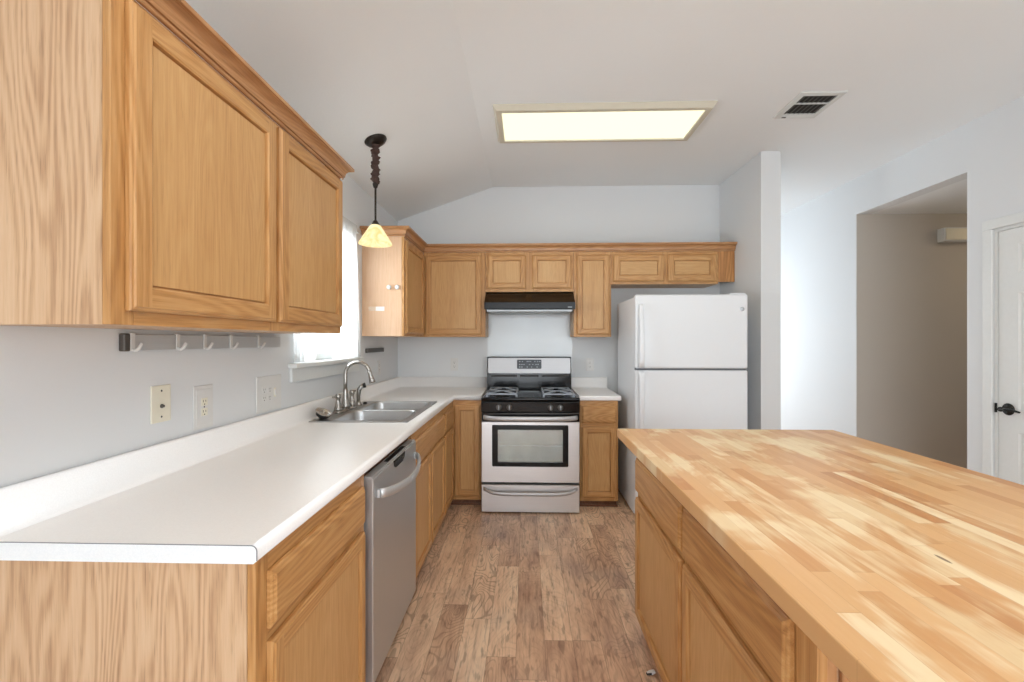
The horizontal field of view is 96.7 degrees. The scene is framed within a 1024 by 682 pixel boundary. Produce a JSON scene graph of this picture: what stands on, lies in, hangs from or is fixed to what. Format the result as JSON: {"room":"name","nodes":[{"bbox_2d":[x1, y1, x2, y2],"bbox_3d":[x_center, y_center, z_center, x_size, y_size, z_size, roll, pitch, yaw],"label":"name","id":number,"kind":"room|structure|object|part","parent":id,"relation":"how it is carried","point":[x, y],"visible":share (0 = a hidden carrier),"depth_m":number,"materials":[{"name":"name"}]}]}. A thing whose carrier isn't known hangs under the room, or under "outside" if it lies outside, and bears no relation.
{"room":"kitchen","nodes":[
{"label":"kitchen","id":0,"kind":"room"},
{"bbox_2d":[0,0,397,487],"bbox_3d":[-1.287,0.100,0.876,0.140,2.520,7.272,0,0,2],"label":"wall","id":1,"kind":"structure","parent":0,"point":[69,397],"depth_m":1.39,"materials":[{"name":"paint"}]},
{"bbox_2d":[150,384,170,423],"bbox_3d":[-1.188,0.213,1.545,0.015,0.125,0.082,0,0,2],"label":"cable plate","id":2,"kind":"object","parent":1,"relation":"attached to","point":[160,396],"visible":1,"depth_m":1.54,"materials":[{"name":"beige plastic"}]},
{"bbox_2d":[0,0,342,333],"bbox_3d":[-1.021,-0.419,1.638,0.340,0.765,1.252,0,0,2],"label":"upper cabinet","id":3,"kind":"object","parent":1,"relation":"attached to","point":[140,188],"visible":1,"depth_m":1.08,"materials":[{"name":"brown wood"}]},
{"bbox_3d":[-0.869,-0.429,1.348,0.018,0.718,0.610,0,0,2],"label":"door","id":4,"kind":"part","parent":3,"relation":"part of","materials":[{"name":"brown wood"}]},
{"bbox_3d":[-0.874,-0.429,1.349,0.007,0.587,0.479,0,0,2],"label":"door panel","id":5,"kind":"part","parent":3,"relation":"part of","materials":[{"name":"brown wood"}]},
{"bbox_3d":[-0.880,-0.419,1.634,0.019,0.765,1.252,0,0,2],"label":"frame","id":6,"kind":"part","parent":3,"relation":"part of","materials":[{"name":"brown wood"}]},
{"bbox_2d":[136,0,353,179],"bbox_3d":[-1.005,-0.837,1.638,0.370,0.069,1.353,0,0,2],"label":"crown molding","id":7,"kind":"structure","parent":3,"relation":"on","point":[178,16],"depth_m":1.41,"materials":[{"name":"brown wood"}]},
{"bbox_3d":[-0.850,-0.429,1.962,0.018,0.718,0.570,0,0,2],"label":"door","id":8,"kind":"part","parent":3,"relation":"part of","materials":[{"name":"brown wood"}]},
{"bbox_3d":[-0.855,-0.429,1.962,0.007,0.587,0.439,0,0,2],"label":"door panel","id":9,"kind":"part","parent":3,"relation":"part of","materials":[{"name":"brown wood"}]},
{"bbox_2d":[119,333,279,351],"bbox_3d":[-1.162,0.005,1.829,0.050,0.062,0.885,0,0,2],"label":"hook rail","id":10,"kind":"object","parent":1,"relation":"attached to","point":[133,342],"visible":1,"depth_m":1.66,"materials":[{"name":"metal"}]},
{"bbox_2d":[193,384,212,430],"bbox_3d":[-1.185,0.253,1.750,0.007,0.166,0.104,0,0,2],"label":"outlet","id":11,"kind":"object","parent":1,"relation":"attached to","point":[203,394],"visible":1,"depth_m":1.74,"materials":[{"name":"white plastic"}]},
{"bbox_2d":[201,397,207,405],"bbox_3d":[-1.183,0.234,1.750,0.002,0.029,0.034,0,0,2],"label":"receptacle","id":12,"kind":"object","parent":11,"relation":"attached to","point":[204,400],"depth_m":1.75,"materials":[{"name":"beige plastic"}]},
{"bbox_2d":[201,407,207,415],"bbox_3d":[-1.183,0.273,1.750,0.002,0.029,0.034,0,0,2],"label":"receptacle","id":13,"kind":"object","parent":11,"relation":"attached to","point":[204,410],"depth_m":1.75,"materials":[{"name":"beige plastic"}]},
{"bbox_2d":[256,374,280,413],"bbox_3d":[-1.170,0.250,2.181,0.012,0.169,0.203,0,0,2],"label":"outlet","id":14,"kind":"object","parent":1,"relation":"attached to","point":[268,388],"visible":1,"depth_m":2.18,"materials":[{"name":"white plastic"}]},
{"bbox_2d":[288,351,363,382],"bbox_3d":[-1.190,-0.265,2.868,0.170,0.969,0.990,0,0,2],"label":"window sill","id":15,"kind":"structure","parent":1,"relation":"in","point":[324,365],"depth_m":2.74,"materials":[{"name":"paint"}]},
{"bbox_3d":[-1.245,-0.317,2.870,0.060,0.865,0.858,0,0,2],"label":"frame","id":16,"kind":"part","parent":15,"relation":"part of","materials":[{"name":"paint"}]},
{"bbox_2d":[365,348,383,352],"bbox_3d":[-1.121,0.075,3.726,0.015,0.034,0.420,0,0,2],"label":"wall bar","id":17,"kind":"object","parent":1,"relation":"attached to","point":[367,350],"visible":1,"depth_m":3.66,"materials":[{"name":"metal"}]},
{"bbox_2d":[362,236,423,336],"bbox_3d":[-0.951,-0.413,3.920,0.340,0.753,0.962,0,0,2],"label":"upper cabinet","id":18,"kind":"object","parent":1,"relation":"attached to","point":[401,264],"depth_m":3.44,"materials":[{"name":"brown wood"}]},
{"bbox_3d":[-0.998,-0.244,3.441,0.066,0.032,0.002,0,0,2],"label":"adhesive strip","id":19,"kind":"part","parent":18,"relation":"part of","materials":[{"name":"white plastic"}]},
{"bbox_3d":[-0.814,-0.413,3.756,0.019,0.753,0.638,0,0,2],"label":"frame","id":20,"kind":"part","parent":18,"relation":"part of","materials":[{"name":"brown wood"}]},
{"bbox_3d":[-0.795,-0.409,3.743,0.018,0.705,0.577,0,0,2],"label":"door","id":21,"kind":"part","parent":18,"relation":"part of","materials":[{"name":"brown wood"}]},
{"bbox_3d":[-0.800,-0.409,3.743,0.007,0.596,0.468,0,0,2],"label":"door panel","id":22,"kind":"part","parent":18,"relation":"part of","materials":[{"name":"brown wood"}]},
{"bbox_2d":[360,226,736,252],"bbox_3d":[0.409,-0.825,3.694,3.070,0.069,0.690,0,0,2],"label":"crown molding","id":23,"kind":"structure","parent":18,"relation":"on","point":[408,232],"depth_m":4.00,"materials":[{"name":"brown wood"}]},
{"bbox_2d":[375,489,662,681],"bbox_3d":[1.261,1.400,1.962,8.400,0.080,10.000,0,0,2],"label":"floor","id":24,"kind":"structure","parent":0,"point":[498,596],"depth_m":2.34,"materials":[{"name":"brown wood"}]},
{"bbox_2d":[0,474,364,681],"bbox_3d":[-0.871,0.923,1.368,0.653,0.872,0.682,0,0,2],"label":"base cabinet","id":25,"kind":"object","parent":24,"relation":"on","point":[296,613],"visible":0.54,"depth_m":1.03,"materials":[{"name":"brown wood"}]},
{"bbox_2d":[0,377,486,563],"bbox_3d":[-0.718,0.415,2.696,0.872,0.142,3.399,0,0,2],"label":"countertop","id":26,"kind":"structure","parent":25,"relation":"on","point":[231,493],"depth_m":1.31,"materials":[{"name":"white laminate"}]},
{"bbox_2d":[332,360,375,413],"bbox_3d":[-0.982,0.282,2.895,0.219,0.316,0.354,0,0,2],"label":"faucet","id":27,"kind":"object","parent":26,"relation":"on","point":[347,404],"visible":1,"depth_m":2.89,"materials":[{"name":"silver metal"}]},
{"bbox_3d":[-1.065,0.373,2.766,0.052,0.102,0.092,0,0,2],"label":"handle","id":28,"kind":"part","parent":27,"relation":"part of","materials":[{"name":"silver metal"}]},
{"bbox_3d":[-1.061,0.432,2.899,0.060,0.016,0.280,0,0,2],"label":"deck plate","id":29,"kind":"part","parent":27,"relation":"part of","materials":[{"name":"silver metal"}]},
{"bbox_3d":[-1.057,0.373,3.029,0.052,0.102,0.092,0,0,2],"label":"handle","id":30,"kind":"part","parent":27,"relation":"part of","materials":[{"name":"silver metal"}]},
{"bbox_2d":[309,401,436,422],"bbox_3d":[-0.831,0.534,2.912,0.547,0.188,0.854,0,0,2],"label":"sink","id":31,"kind":"object","parent":26,"relation":"in","point":[373,411],"visible":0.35,"depth_m":2.89,"materials":[{"name":"metal"}]},
{"bbox_2d":[315,407,331,418],"bbox_3d":[-1.067,0.412,2.578,0.084,0.066,0.091,0,0,2],"label":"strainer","id":32,"kind":"object","parent":31,"relation":"on","point":[322,413],"visible":0.99,"depth_m":2.57,"materials":[{"name":"silver plastic"}]},
{"bbox_2d":[356,383,365,405],"bbox_3d":[-1.041,0.363,3.126,0.076,0.154,0.048,0,0,-8],"label":"sprayer","id":33,"kind":"object","parent":31,"relation":"on","point":[363,385],"visible":0.92,"depth_m":3.12,"materials":[{"name":"silver metal"}]},
{"bbox_3d":[-0.804,0.536,2.708,0.397,0.183,0.372,0,0,2],"label":"bowl","id":34,"kind":"part","parent":31,"relation":"part of","materials":[{"name":"metal"}]},
{"bbox_3d":[-0.791,0.536,3.114,0.397,0.183,0.372,0,0,2],"label":"bowl","id":35,"kind":"part","parent":31,"relation":"part of","materials":[{"name":"metal"}]},
{"bbox_3d":[-0.573,0.899,1.359,0.019,0.822,0.682,0,0,2],"label":"frame","id":36,"kind":"part","parent":25,"relation":"part of","materials":[{"name":"brown wood"}]},
{"bbox_3d":[-0.553,0.603,1.366,0.018,0.135,0.613,0,0,2],"label":"drawer","id":37,"kind":"part","parent":25,"relation":"part of","materials":[{"name":"brown wood"}]},
{"bbox_3d":[-0.553,0.988,1.366,0.018,0.575,0.613,0,0,2],"label":"door","id":38,"kind":"part","parent":25,"relation":"part of","materials":[{"name":"brown wood"}]},
{"bbox_3d":[-0.558,0.988,1.366,0.007,0.466,0.504,0,0,2],"label":"door panel","id":39,"kind":"part","parent":25,"relation":"part of","materials":[{"name":"brown wood"}]},
{"bbox_2d":[364,438,420,681],"bbox_3d":[-0.793,0.928,2.060,0.714,0.861,0.686,0,0,2],"label":"dishwasher","id":40,"kind":"object","parent":24,"relation":"on","point":[390,484],"visible":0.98,"depth_m":1.91,"materials":[{"name":"silver metal"}]},
{"bbox_2d":[364,438,407,475],"bbox_3d":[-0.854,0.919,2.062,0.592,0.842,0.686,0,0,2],"label":"control panel","id":41,"kind":"object","parent":40,"relation":"in","point":[404,442],"depth_m":1.98,"materials":[{"name":"metal"}]},
{"bbox_3d":[-0.474,0.599,2.048,0.077,0.059,0.601,0,0,2],"label":"handle","id":42,"kind":"part","parent":40,"relation":"part of","materials":[{"name":"metal"}]},
{"bbox_2d":[408,409,444,577],"bbox_3d":[-0.825,0.923,2.872,0.653,0.872,0.914,0,0,2],"label":"base cabinet","id":43,"kind":"object","parent":24,"relation":"on","point":[430,441],"visible":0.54,"depth_m":2.80,"materials":[{"name":"brown wood"}]},
{"bbox_3d":[-0.519,0.988,2.633,0.007,0.466,0.315,0,0,2],"label":"door panel","id":44,"kind":"part","parent":43,"relation":"part of","materials":[{"name":"brown wood"}]},
{"bbox_3d":[-0.514,0.988,2.633,0.018,0.575,0.424,0,0,2],"label":"door","id":45,"kind":"part","parent":43,"relation":"part of","materials":[{"name":"brown wood"}]},
{"bbox_3d":[-0.507,0.603,2.863,0.018,0.135,0.884,0,0,2],"label":"false drawer","id":46,"kind":"part","parent":43,"relation":"part of","materials":[{"name":"brown wood"}]},
{"bbox_3d":[-0.500,0.988,3.082,0.018,0.575,0.446,0,0,2],"label":"door","id":47,"kind":"part","parent":43,"relation":"part of","materials":[{"name":"brown wood"}]},
{"bbox_3d":[-0.505,0.988,3.082,0.007,0.466,0.337,0,0,2],"label":"door panel","id":48,"kind":"part","parent":43,"relation":"part of","materials":[{"name":"brown wood"}]},
{"bbox_2d":[443,401,453,514],"bbox_3d":[-0.794,0.923,3.858,0.653,0.872,1.056,0,0,2],"label":"base cabinet","id":49,"kind":"object","parent":24,"relation":"on","point":[448,411],"visible":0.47,"depth_m":3.52,"materials":[{"name":"brown wood"}]},
{"bbox_3d":[-0.487,0.603,3.521,0.018,0.135,0.372,0,0,2],"label":"drawer","id":50,"kind":"part","parent":49,"relation":"part of","materials":[{"name":"brown wood"}]},
{"bbox_3d":[-0.487,0.988,3.521,0.018,0.575,0.372,0,0,2],"label":"door","id":51,"kind":"part","parent":49,"relation":"part of","materials":[{"name":"brown wood"}]},
{"bbox_3d":[-0.492,0.988,3.521,0.007,0.476,0.273,0,0,2],"label":"door panel","id":52,"kind":"part","parent":49,"relation":"part of","materials":[{"name":"brown wood"}]},
{"bbox_2d":[451,400,481,504],"bbox_3d":[-0.370,0.923,4.056,0.257,0.872,0.634,0,0,2],"label":"base cabinet","id":53,"kind":"object","parent":24,"relation":"on","point":[467,413],"visible":0.62,"depth_m":3.75,"materials":[{"name":"brown wood"}]},
{"bbox_3d":[-0.369,0.900,3.753,0.103,0.647,0.007,0,0,2],"label":"door panel","id":54,"kind":"part","parent":53,"relation":"part of","materials":[{"name":"brown wood"}]},
{"bbox_2d":[481,356,579,512],"bbox_3d":[0.152,0.753,3.933,0.781,1.212,0.819,0,0,2],"label":"stove","id":55,"kind":"object","parent":24,"relation":"on","point":[530,410],"visible":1,"depth_m":3.59,"materials":[{"name":"silver metal"}]},
{"bbox_3d":[0.159,0.228,4.209,0.758,0.141,0.020,0,0,2],"label":"control panel","id":56,"kind":"part","parent":55,"relation":"part of","materials":[{"name":"metal"}]},
{"bbox_3d":[0.145,1.242,3.604,0.772,0.216,0.044,0,0,2],"label":"storage drawer","id":57,"kind":"part","parent":55,"relation":"part of","materials":[{"name":"metal"}]},
{"bbox_3d":[0.145,0.876,3.604,0.772,0.481,0.044,0,0,2],"label":"oven door","id":58,"kind":"part","parent":55,"relation":"part of","materials":[{"name":"metal"}]},
{"bbox_3d":[0.143,1.179,3.558,0.741,0.058,0.057,0,0,2],"label":"handle","id":59,"kind":"part","parent":55,"relation":"part of","materials":[{"name":"metal"}]},
{"bbox_2d":[498,430,562,460],"bbox_3d":[0.145,0.828,3.625,0.516,0.259,0.003,0,0,2],"label":"oven window","id":60,"kind":"structure","parent":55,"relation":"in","point":[505,437],"depth_m":3.62,"materials":[{"name":"glass"}]},
{"bbox_3d":[0.143,0.604,3.555,0.742,0.041,0.064,0,0,2],"label":"handle","id":61,"kind":"part","parent":55,"relation":"part of","materials":[{"name":"metal"}]},
{"bbox_3d":[0.145,0.519,3.599,0.774,0.092,0.056,0,0,2],"label":"knob panel","id":62,"kind":"part","parent":55,"relation":"part of","materials":[{"name":"black metal"}]},
{"bbox_2d":[481,387,579,400],"bbox_3d":[0.153,0.441,3.884,0.776,0.062,0.627,0,0,2],"label":"cooktop","id":63,"kind":"object","parent":55,"relation":"in","point":[492,393],"depth_m":3.74,"materials":[{"name":"metal"}]},
{"bbox_2d":[579,401,617,506],"bbox_3d":[0.720,0.923,4.023,0.312,0.872,0.634,0,0,2],"label":"base cabinet","id":64,"kind":"object","parent":24,"relation":"on","point":[598,420],"visible":0.94,"depth_m":3.71,"materials":[{"name":"brown wood"}]},
{"bbox_2d":[571,377,620,400],"bbox_3d":[0.727,0.416,4.026,0.339,0.141,0.650,0,0,2],"label":"countertop","id":65,"kind":"structure","parent":64,"relation":"on","point":[585,388],"depth_m":4.18,"materials":[{"name":"white laminate"}]},
{"bbox_3d":[0.711,0.599,3.715,0.282,0.142,0.018,0,0,2],"label":"drawer","id":66,"kind":"part","parent":64,"relation":"part of","materials":[{"name":"brown wood"}]},
{"bbox_3d":[0.711,0.989,3.715,0.282,0.578,0.018,0,0,2],"label":"door","id":67,"kind":"part","parent":64,"relation":"part of","materials":[{"name":"brown wood"}]},
{"bbox_3d":[0.711,0.989,3.720,0.173,0.469,0.007,0,0,2],"label":"door panel","id":68,"kind":"part","parent":64,"relation":"part of","materials":[{"name":"brown wood"}]},
{"bbox_2d":[646,669,654,674],"bbox_3d":[0.565,1.349,1.853,0.036,0.021,0.020,0,0,2],"label":"scrap","id":69,"kind":"object","parent":24,"relation":"on","point":[650,672],"visible":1,"depth_m":1.85,"materials":[{"name":"white paper"}]},
{"bbox_2d":[618,293,746,513],"bbox_3d":[1.365,0.498,3.751,0.842,1.721,0.747,0,0,2],"label":"refrigerator","id":70,"kind":"object","parent":24,"relation":"on","point":[682,359],"visible":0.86,"depth_m":3.44,"materials":[{"name":"white metal"}]},
{"bbox_3d":[0.974,-0.040,3.418,0.042,0.480,0.056,0,0,2],"label":"handle","id":71,"kind":"part","parent":70,"relation":"part of","materials":[{"name":"white plastic"}]},
{"bbox_3d":[1.356,-0.072,3.468,0.842,0.560,0.066,0,0,2],"label":"freezer door","id":72,"kind":"part","parent":70,"relation":"part of","materials":[{"name":"white metal"}]},
{"bbox_2d":[635,457,849,681],"bbox_3d":[0.921,0.924,1.455,0.749,0.870,1.305,0,0,2],"label":"base cabinet","id":73,"kind":"object","parent":24,"relation":"on","point":[701,616],"visible":0.34,"depth_m":1.33,"materials":[{"name":"brown wood"}]},
{"bbox_3d":[0.570,0.990,1.797,0.007,0.431,0.503,0,0,2],"label":"door panel","id":74,"kind":"part","parent":73,"relation":"part of","materials":[{"name":"brown wood"}]},
{"bbox_3d":[0.566,0.615,1.798,0.018,0.154,0.612,0,0,2],"label":"drawer","id":75,"kind":"part","parent":73,"relation":"part of","materials":[{"name":"brown wood"}]},
{"bbox_3d":[0.566,0.990,1.798,0.018,0.540,0.612,0,0,2],"label":"door","id":76,"kind":"part","parent":73,"relation":"part of","materials":[{"name":"brown wood"}]},
{"bbox_3d":[0.551,0.990,1.176,0.007,0.431,0.483,0,0,2],"label":"door panel","id":77,"kind":"part","parent":73,"relation":"part of","materials":[{"name":"brown wood"}]},
{"bbox_3d":[0.546,0.990,1.176,0.018,0.540,0.592,0,0,2],"label":"door","id":78,"kind":"part","parent":73,"relation":"part of","materials":[{"name":"brown wood"}]},
{"bbox_3d":[0.546,0.615,1.176,0.018,0.154,0.592,0,0,2],"label":"drawer","id":79,"kind":"part","parent":73,"relation":"part of","materials":[{"name":"brown wood"}]},
{"bbox_2d":[617,429,1023,681],"bbox_3d":[1.043,0.467,1.286,1.078,0.042,2.035,0,0,2],"label":"countertop","id":80,"kind":"structure","parent":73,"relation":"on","point":[898,565],"depth_m":1.02,"materials":[{"name":"brown wood"}]},
{"bbox_3d":[0.920,0.887,0.814,0.710,0.796,0.020,0,0,2],"label":"panel","id":81,"kind":"part","parent":73,"relation":"part of","materials":[{"name":"brown wood"}]},
{"bbox_2d":[398,185,719,393],"bbox_3d":[0.505,-0.060,4.419,3.223,2.840,0.120,0,0,2],"label":"wall","id":82,"kind":"structure","parent":0,"point":[659,213],"depth_m":4.36,"materials":[{"name":"paint"}]},
{"bbox_2d":[451,358,457,370],"bbox_3d":[-0.555,0.225,4.387,0.074,0.120,0.007,0,0,2],"label":"outlet","id":83,"kind":"object","parent":82,"relation":"attached to","point":[454,361],"visible":1,"depth_m":4.38,"materials":[{"name":"white plastic"}]},
{"bbox_2d":[423,252,487,336],"bbox_3d":[-0.510,-0.413,4.218,0.557,0.753,0.339,0,0,2],"label":"upper cabinet","id":84,"kind":"object","parent":82,"relation":"attached to","point":[454,283],"visible":0.98,"depth_m":4.06,"materials":[{"name":"brown wood"}]},
{"bbox_3d":[-0.522,-0.409,4.063,0.392,0.596,0.007,0,0,2],"label":"door panel","id":85,"kind":"part","parent":84,"relation":"part of","materials":[{"name":"brown wood"}]},
{"bbox_2d":[487,313,571,376],"bbox_3d":[0.168,-0.048,4.365,0.812,0.784,0.005,0,0,2],"label":"panel","id":86,"kind":"object","parent":82,"relation":"attached to","point":[508,335],"visible":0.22,"depth_m":4.36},
{"bbox_2d":[486,252,572,291],"bbox_3d":[0.160,-0.614,4.198,0.780,0.353,0.339,0,0,2],"label":"upper cabinet","id":87,"kind":"object","parent":82,"relation":"attached to","point":[505,271],"visible":1,"depth_m":4.04,"materials":[{"name":"brown wood"}]},
{"bbox_3d":[-0.048,-0.614,4.043,0.341,0.297,0.018,0,0,2],"label":"door","id":88,"kind":"part","parent":87,"relation":"part of","materials":[{"name":"brown wood"}]},
{"bbox_3d":[-0.048,-0.614,4.048,0.232,0.188,0.007,0,0,2],"label":"door panel","id":89,"kind":"part","parent":87,"relation":"part of","materials":[{"name":"brown wood"}]},
{"bbox_2d":[484,292,574,314],"bbox_3d":[0.158,-0.343,4.118,0.774,0.182,0.489,0,0,2],"label":"range hood","id":90,"kind":"object","parent":87,"relation":"attached to","point":[495,303],"visible":1,"depth_m":3.92,"materials":[{"name":"black metal"}]},
{"bbox_3d":[0.158,-0.262,4.122,0.734,0.020,0.430,0,0,2],"label":"filter panel","id":91,"kind":"part","parent":90,"relation":"part of","materials":[{"name":"silver metal"}]},
{"bbox_3d":[0.352,-0.614,4.031,0.348,0.297,0.018,0,0,2],"label":"door","id":92,"kind":"part","parent":87,"relation":"part of","materials":[{"name":"brown wood"}]},
{"bbox_3d":[0.352,-0.614,4.036,0.239,0.188,0.007,0,0,2],"label":"door panel","id":93,"kind":"part","parent":87,"relation":"part of","materials":[{"name":"brown wood"}]},
{"bbox_2d":[586,358,593,370],"bbox_3d":[0.744,0.225,4.347,0.074,0.120,0.007,0,0,2],"label":"outlet","id":94,"kind":"object","parent":82,"relation":"attached to","point":[589,361],"visible":1,"depth_m":4.34,"materials":[{"name":"white plastic"}]},
{"bbox_2d":[570,252,610,336],"bbox_3d":[0.716,-0.413,4.180,0.329,0.753,0.339,0,0,2],"label":"upper cabinet","id":95,"kind":"object","parent":82,"relation":"attached to","point":[591,315],"visible":0.99,"depth_m":4.02,"materials":[{"name":"brown wood"}]},
{"bbox_3d":[0.716,-0.409,4.024,0.180,0.596,0.007,0,0,2],"label":"door panel","id":96,"kind":"part","parent":95,"relation":"part of","materials":[{"name":"brown wood"}]},
{"bbox_2d":[611,251,734,287],"bbox_3d":[1.421,-0.646,4.159,1.076,0.288,0.339,0,0,2],"label":"upper cabinet","id":97,"kind":"object","parent":82,"relation":"attached to","point":[643,269],"visible":0.98,"depth_m":4.00,"materials":[{"name":"brown wood"}]},
{"bbox_3d":[1.116,-0.643,4.008,0.445,0.237,0.018,0,0,2],"label":"door","id":98,"kind":"part","parent":97,"relation":"part of","materials":[{"name":"brown wood"}]},
{"bbox_3d":[1.116,-0.643,4.012,0.322,0.114,0.007,0,0,2],"label":"door panel","id":99,"kind":"part","parent":97,"relation":"part of","materials":[{"name":"brown wood"}]},
{"bbox_3d":[1.580,-0.643,3.993,0.423,0.237,0.018,0,0,2],"label":"door","id":100,"kind":"part","parent":97,"relation":"part of","materials":[{"name":"brown wood"}]},
{"bbox_3d":[1.580,-0.643,3.998,0.300,0.114,0.007,0,0,2],"label":"door panel","id":101,"kind":"part","parent":97,"relation":"part of","materials":[{"name":"brown wood"}]},
{"bbox_2d":[185,0,1023,220],"bbox_3d":[2.067,-1.356,1.887,6.783,0.488,9.900,0,0,2],"label":"ceiling","id":102,"kind":"structure","parent":0,"point":[427,76],"depth_m":2.48,"materials":[{"name":"paint"}]},
{"bbox_2d":[358,134,391,247],"bbox_3d":[-0.858,-0.946,2.858,0.206,0.679,0.206,0,0,2],"label":"pendant lamp","id":103,"kind":"object","parent":102,"relation":"hanging from","point":[374,236],"visible":1,"depth_m":2.84,"materials":[{"name":"brown metal"}]},
{"bbox_3d":[-0.858,-0.668,2.858,0.206,0.124,0.206,0,0,2],"label":"lamp shade","id":104,"kind":"part","parent":103,"relation":"part of","materials":[{"name":"yellow glass"}]},
{"bbox_3d":[-0.858,-0.859,2.858,0.056,0.266,0.056,0,0,2],"label":"stem","id":105,"kind":"part","parent":103,"relation":"part of","materials":[{"name":"brown metal"}]},
{"bbox_3d":[-0.858,-1.112,2.858,0.064,0.255,0.064,0,0,2],"label":"cord","id":106,"kind":"part","parent":103,"relation":"part of","materials":[{"name":"brown metal"}]},
{"bbox_2d":[493,101,717,142],"bbox_3d":[0.581,-1.462,3.074,1.387,0.036,0.505,0,0,2],"label":"recessed light","id":107,"kind":"object","parent":102,"relation":"in","point":[661,120],"visible":1,"depth_m":3.01,"materials":[{"name":"white plastic"}]},
{"bbox_2d":[773,91,847,118],"bbox_3d":[1.857,-1.474,2.854,0.273,0.012,0.320,0,0,2],"label":"ceiling vent","id":108,"kind":"object","parent":102,"relation":"in","point":[807,104],"visible":1,"depth_m":2.83,"materials":[{"name":"metal"}]},
{"bbox_2d":[720,151,780,429],"bbox_3d":[2.031,-0.060,3.930,0.152,2.840,0.762,0,0,2],"label":"wall","id":109,"kind":"structure","parent":0,"point":[750,198],"depth_m":3.56,"materials":[{"name":"paint"}]},
{"bbox_2d":[781,96,1023,476],"bbox_3d":[3.116,-0.060,1.765,0.120,2.840,9.320,0,0,2],"label":"wall","id":110,"kind":"structure","parent":0,"point":[819,236],"depth_m":4.17,"materials":[{"name":"paint"}]},
{"bbox_2d":[982,211,1023,484],"bbox_3d":[3.109,0.290,2.506,0.177,2.138,0.944,0,0,2],"label":"door","id":111,"kind":"structure","parent":110,"relation":"in","point":[1008,407],"depth_m":2.86,"materials":[{"name":"paint"}]},
{"bbox_3d":[3.060,0.425,2.797,0.061,0.076,0.149,0,0,2],"label":"handle","id":112,"kind":"part","parent":111,"relation":"part of","materials":[{"name":"metal"}]},
{"bbox_2d":[857,213,966,468],"bbox_3d":[4.331,0.060,4.147,2.398,2.600,0.104,0,0,2],"label":"wall","id":113,"kind":"structure","parent":0,"point":[912,286],"depth_m":4.12,"materials":[{"name":"paint"}]},
{"bbox_2d":[937,227,966,242],"bbox_3d":[3.992,-0.948,4.065,0.310,0.120,0.078,0,0,2],"label":"door chime","id":114,"kind":"object","parent":113,"relation":"attached to","point":[950,234],"visible":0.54,"depth_m":4.03,"materials":[{"name":"paint"}]},
{"bbox_3d":[-1.138,-0.795,2.866,0.033,0.020,0.962,0,0,2],"label":"curtain rod","id":115,"kind":"object","parent":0,"visible":0},
{"bbox_2d":[294,334,316,362],"bbox_3d":[-1.136,-0.355,2.576,0.033,0.939,0.360,0,0,2],"label":"sheer curtain","id":116,"kind":"object","parent":115,"relation":"hanging from","point":[305,345],"visible":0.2,"depth_m":2.48,"materials":[{"name":"white fabric"}]},
{"bbox_2d":[332,216,360,358],"bbox_3d":[-1.121,-0.355,3.091,0.035,0.939,0.510,0,0,2],"label":"sheer curtain","id":117,"kind":"object","parent":115,"relation":"hanging from","point":[346,344],"visible":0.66,"depth_m":3.12,"materials":[{"name":"white fabric"}]}
]}

